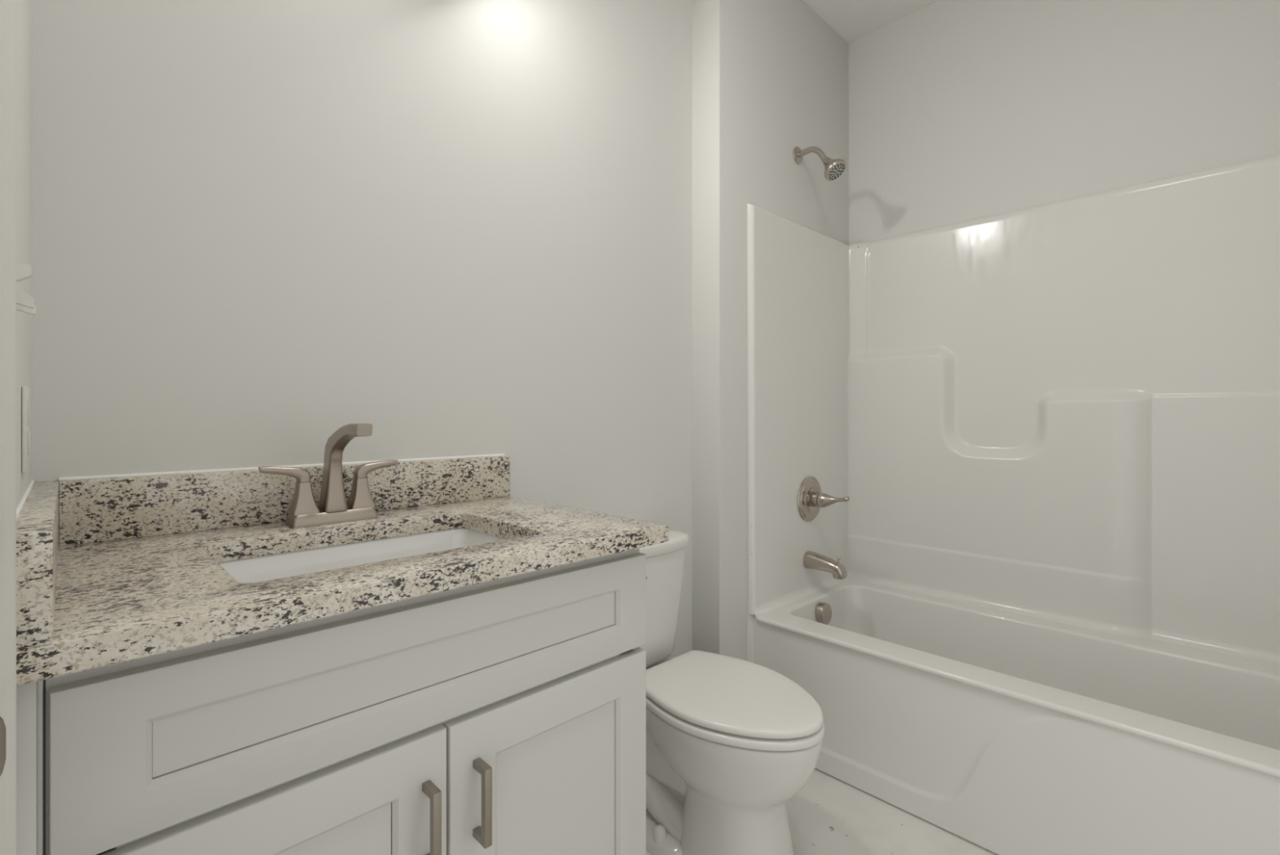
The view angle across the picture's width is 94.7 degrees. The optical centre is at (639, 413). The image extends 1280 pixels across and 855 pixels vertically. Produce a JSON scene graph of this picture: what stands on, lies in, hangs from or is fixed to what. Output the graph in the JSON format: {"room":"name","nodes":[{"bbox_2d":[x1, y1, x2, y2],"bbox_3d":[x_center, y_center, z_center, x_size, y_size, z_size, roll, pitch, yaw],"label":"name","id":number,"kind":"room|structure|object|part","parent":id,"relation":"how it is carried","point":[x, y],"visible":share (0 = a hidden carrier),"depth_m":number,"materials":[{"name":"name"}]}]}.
{"room":"bathroom","nodes":[
{"label":"bathroom","id":0,"kind":"room"},
{"bbox_2d":[16,0,31,508],"bbox_3d":[-0.223,-0.246,0.094,0.110,2.735,2.246,0,0,-44],"label":"wall","id":1,"kind":"structure","parent":0,"point":[24,7],"depth_m":0.74,"materials":[{"name":"white paint"}]},
{"bbox_2d":[0,0,16,854],"bbox_3d":[-0.361,0.066,0.328,0.018,2.110,0.057,0,0,-44],"label":"door","id":2,"kind":"structure","parent":1,"relation":"attached to","point":[7,7],"depth_m":0.34,"materials":[{"name":"white paint"}]},
{"bbox_2d":[0,715,5,776],"bbox_3d":[-0.364,0.174,0.276,0.007,0.056,0.092,0,0,42],"label":"strike plate","id":3,"kind":"object","parent":2,"relation":"attached to","point":[2,727],"visible":1,"depth_m":0.31,"materials":[{"name":"silver metal"}]},
{"bbox_2d":[22,385,30,473],"bbox_3d":[-0.766,0.019,0.737,0.006,0.106,0.075,0,0,-44],"label":"outlet","id":4,"kind":"object","parent":1,"relation":"attached to","point":[25,390],"visible":1,"depth_m":0.71,"materials":[{"name":"white plastic"}]},
{"bbox_2d":[27,400,30,424],"bbox_3d":[-0.765,-0.002,0.739,0.002,0.029,0.034,0,0,-44],"label":"receptacle","id":5,"kind":"object","parent":4,"relation":"attached to","point":[28,402],"depth_m":0.73,"materials":[{"name":"white plastic"}]},
{"bbox_2d":[27,431,30,455],"bbox_3d":[-0.765,0.036,0.739,0.002,0.029,0.034,0,0,-44],"label":"receptacle","id":6,"kind":"object","parent":4,"relation":"attached to","point":[28,432],"depth_m":0.73,"materials":[{"name":"white plastic"}]},
{"bbox_2d":[16,264,35,315],"bbox_3d":[-0.504,-0.101,0.476,0.019,0.115,0.165,0,0,-44],"label":"light switch","id":7,"kind":"object","parent":1,"relation":"attached to","point":[24,301],"visible":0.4,"depth_m":0.47,"materials":[{"name":"white plastic"}]},
{"bbox_2d":[31,0,692,657],"bbox_3d":[-0.457,-0.246,1.481,1.707,2.735,0.110,0,0,-44],"label":"wall","id":8,"kind":"structure","parent":0,"point":[262,230],"depth_m":1.27,"materials":[{"name":"white paint"}]},
{"bbox_2d":[58,455,510,546],"bbox_3d":[-0.629,0.157,1.218,0.813,0.100,0.027,0,0,-44],"label":"backsplash","id":9,"kind":"structure","parent":8,"relation":"attached to","point":[98,509],"depth_m":1.08,"materials":[{"name":"stone"}]},
{"bbox_2d":[692,0,848,660],"bbox_3d":[0.544,-0.246,2.372,1.012,2.735,0.229,0,0,-44],"label":"wall","id":10,"kind":"structure","parent":0,"point":[771,77],"depth_m":2.01,"materials":[{"name":"white paint"}]},
{"bbox_2d":[792,146,846,181],"bbox_3d":[0.677,-0.946,2.203,0.085,0.165,0.198,0,0,-44],"label":"shower","id":11,"kind":"object","parent":10,"relation":"attached to","point":[833,168],"visible":1,"depth_m":2.17,"materials":[{"name":"silver metal"}]},
{"bbox_3d":[0.652,-0.973,2.228,0.022,0.079,0.127,0,0,-44],"label":"arm","id":12,"kind":"part","parent":11,"relation":"part of","materials":[{"name":"silver metal"}]},
{"bbox_2d":[645,768,997,854],"bbox_3d":[0.437,1.151,0.519,3.750,0.060,2.736,0,0,-44],"label":"floor","id":13,"kind":"structure","parent":0,"point":[829,815],"depth_m":1.60,"materials":[{"name":"tile"}]},
{"bbox_2d":[16,547,645,854],"bbox_3d":[-0.456,0.680,0.999,0.815,0.883,0.576,0,0,-44],"label":"vanity cabinet","id":14,"kind":"object","parent":13,"relation":"on","point":[507,715],"visible":0.85,"depth_m":0.77,"materials":[{"name":"white paint"}]},
{"bbox_3d":[-0.418,0.724,0.696,0.394,0.565,0.019,0,0,-44],"label":"door","id":15,"kind":"part","parent":14,"relation":"part of","materials":[{"name":"white paint"}]},
{"bbox_3d":[-0.420,0.724,0.697,0.245,0.420,0.006,0,0,-44],"label":"panel","id":16,"kind":"part","parent":14,"relation":"part of","materials":[{"name":"white paint"}]},
{"bbox_2d":[16,453,668,685],"bbox_3d":[-0.450,0.170,1.012,0.847,0.136,0.580,0,0,-44],"label":"countertop","id":17,"kind":"structure","parent":14,"relation":"on","point":[112,569],"depth_m":0.89,"materials":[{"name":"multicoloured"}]},
{"bbox_2d":[257,422,397,527],"bbox_3d":[-0.546,0.112,1.093,0.245,0.190,0.204,0,0,-44],"label":"faucet","id":18,"kind":"object","parent":17,"relation":"on","point":[332,507],"visible":1,"depth_m":1.12,"materials":[{"name":"silver metal"}]},
{"bbox_3d":[-0.655,0.111,1.087,0.082,0.032,0.024,0,0,-44],"label":"lever","id":19,"kind":"part","parent":18,"relation":"part of","materials":[{"name":"silver metal"}]},
{"bbox_3d":[-0.633,0.157,1.109,0.045,0.059,0.047,0,0,-44],"label":"handle","id":20,"kind":"part","parent":18,"relation":"part of","materials":[{"name":"silver metal"}]},
{"bbox_3d":[-0.596,0.196,1.144,0.151,0.021,0.060,0,0,-44],"label":"plate","id":21,"kind":"part","parent":18,"relation":"part of","materials":[{"name":"silver metal"}]},
{"bbox_3d":[-0.545,0.101,1.092,0.043,0.170,0.202,0,0,-44],"label":"spout","id":22,"kind":"part","parent":18,"relation":"part of","materials":[{"name":"silver metal"}]},
{"bbox_3d":[-0.560,0.157,1.180,0.045,0.059,0.047,0,0,-44],"label":"handle","id":23,"kind":"part","parent":18,"relation":"part of","materials":[{"name":"silver metal"}]},
{"bbox_3d":[-0.538,0.111,1.201,0.082,0.032,0.024,0,0,-44],"label":"lever","id":24,"kind":"part","parent":18,"relation":"part of","materials":[{"name":"silver metal"}]},
{"bbox_2d":[217,527,507,582],"bbox_3d":[-0.428,0.317,0.980,0.492,0.157,0.342,0,0,-44],"label":"sink","id":25,"kind":"object","parent":17,"relation":"in","point":[272,566],"visible":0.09,"depth_m":1.08,"materials":[{"name":"white ceramic"}]},
{"bbox_3d":[-0.277,0.347,0.836,0.641,0.059,0.006,0,0,-44],"label":"panel","id":26,"kind":"part","parent":14,"relation":"part of","materials":[{"name":"white paint"}]},
{"bbox_3d":[-0.280,0.557,0.793,0.012,0.110,0.035,0,0,-44],"label":"bar pull","id":27,"kind":"part","parent":14,"relation":"part of","materials":[{"name":"silver metal"}]},
{"bbox_3d":[-0.226,0.557,0.846,0.012,0.110,0.035,0,0,-44],"label":"bar pull","id":28,"kind":"part","parent":14,"relation":"part of","materials":[{"name":"silver metal"}]},
{"bbox_3d":[-0.134,0.724,0.973,0.390,0.565,0.019,0,0,-44],"label":"door","id":29,"kind":"part","parent":14,"relation":"part of","materials":[{"name":"white paint"}]},
{"bbox_3d":[-0.133,0.723,0.976,0.239,0.421,0.006,0,0,-44],"label":"panel","id":30,"kind":"part","parent":14,"relation":"part of","materials":[{"name":"white paint"}]},
{"bbox_2d":[639,528,824,854],"bbox_3d":[0.175,0.741,1.554,0.363,0.767,0.649,0,0,-44],"label":"toilet","id":31,"kind":"object","parent":13,"relation":"on","point":[729,740],"visible":0.81,"depth_m":1.42,"materials":[{"name":"white ceramic"}]},
{"bbox_3d":[0.007,0.564,1.727,0.292,0.330,0.160,0,0,-44],"label":"tank","id":32,"kind":"part","parent":31,"relation":"part of","materials":[{"name":"white ceramic"}]},
{"bbox_3d":[0.010,0.377,1.724,0.306,0.040,0.174,0,0,-44],"label":"tank lid","id":33,"kind":"part","parent":31,"relation":"part of","materials":[{"name":"white ceramic"}]},
{"bbox_3d":[0.233,0.705,1.494,0.357,0.020,0.476,0,0,-44],"label":"lid","id":34,"kind":"part","parent":31,"relation":"part of","materials":[{"name":"white plastic"}]},
{"bbox_3d":[0.233,0.730,1.494,0.363,0.021,0.482,0,0,-44],"label":"seat","id":35,"kind":"part","parent":31,"relation":"part of","materials":[{"name":"white plastic"}]},
{"bbox_2d":[746,153,1279,854],"bbox_3d":[1.184,0.195,1.738,0.757,1.852,1.572,0,0,-44],"label":"bathtub","id":36,"kind":"object","parent":13,"relation":"on","point":[1051,432],"visible":0.98,"depth_m":1.86,"materials":[{"name":"white plastic"}]},
{"bbox_3d":[0.651,-0.018,2.281,0.734,1.425,0.049,0,0,-44],"label":"panel","id":37,"kind":"part","parent":36,"relation":"part of","materials":[{"name":"white plastic"}]},
{"bbox_2d":[797,475,849,521],"bbox_3d":[0.715,0.329,2.234,0.176,0.176,0.162,0,0,-44],"label":"shower valve","id":38,"kind":"object","parent":36,"relation":"attached to","point":[811,499],"visible":1,"depth_m":2.25,"materials":[{"name":"silver metal"}]},
{"bbox_3d":[0.731,0.329,2.217,0.058,0.058,0.114,0,0,-44],"label":"lever","id":39,"kind":"part","parent":38,"relation":"part of","materials":[{"name":"silver metal"}]},
{"bbox_2d":[815,601,831,624],"bbox_3d":[0.685,0.743,2.196,0.077,0.080,0.034,0,0,-44],"label":"overflow plate","id":40,"kind":"object","parent":36,"relation":"attached to","point":[823,610],"visible":0.87,"depth_m":2.18,"materials":[{"name":"silver metal"}]},
{"bbox_2d":[803,551,847,579],"bbox_3d":[0.704,0.571,2.228,0.065,0.081,0.155,0,0,-44],"label":"tub spout","id":41,"kind":"object","parent":36,"relation":"attached to","point":[811,560],"visible":1,"depth_m":2.21,"materials":[{"name":"silver metal"}]},
{"bbox_2d":[755,578,1279,768],"bbox_3d":[1.179,0.866,1.732,0.728,0.351,1.530,0,0,-44],"label":"basin","id":42,"kind":"object","parent":36,"relation":"in","point":[900,676],"depth_m":1.70,"materials":[{"name":"white plastic"}]},
{"bbox_3d":[1.424,-0.018,1.970,0.090,1.425,1.530,0,0,-44],"label":"panel","id":43,"kind":"part","parent":36,"relation":"part of","materials":[{"name":"white plastic"}]},
{"bbox_2d":[802,0,938,43],"bbox_3d":[0.674,-1.644,1.029,2.699,0.060,2.336,0,0,-44],"label":"ceiling","id":44,"kind":"structure","parent":0,"point":[852,20],"depth_m":2.37,"materials":[{"name":"white paint"}]},
{"bbox_2d":[848,0,1279,245],"bbox_3d":[1.488,-0.246,2.048,0.110,2.735,1.592,0,0,-44],"label":"wall","id":45,"kind":"structure","parent":0,"point":[960,110],"depth_m":2.04,"materials":[{"name":"white paint"}]}
]}

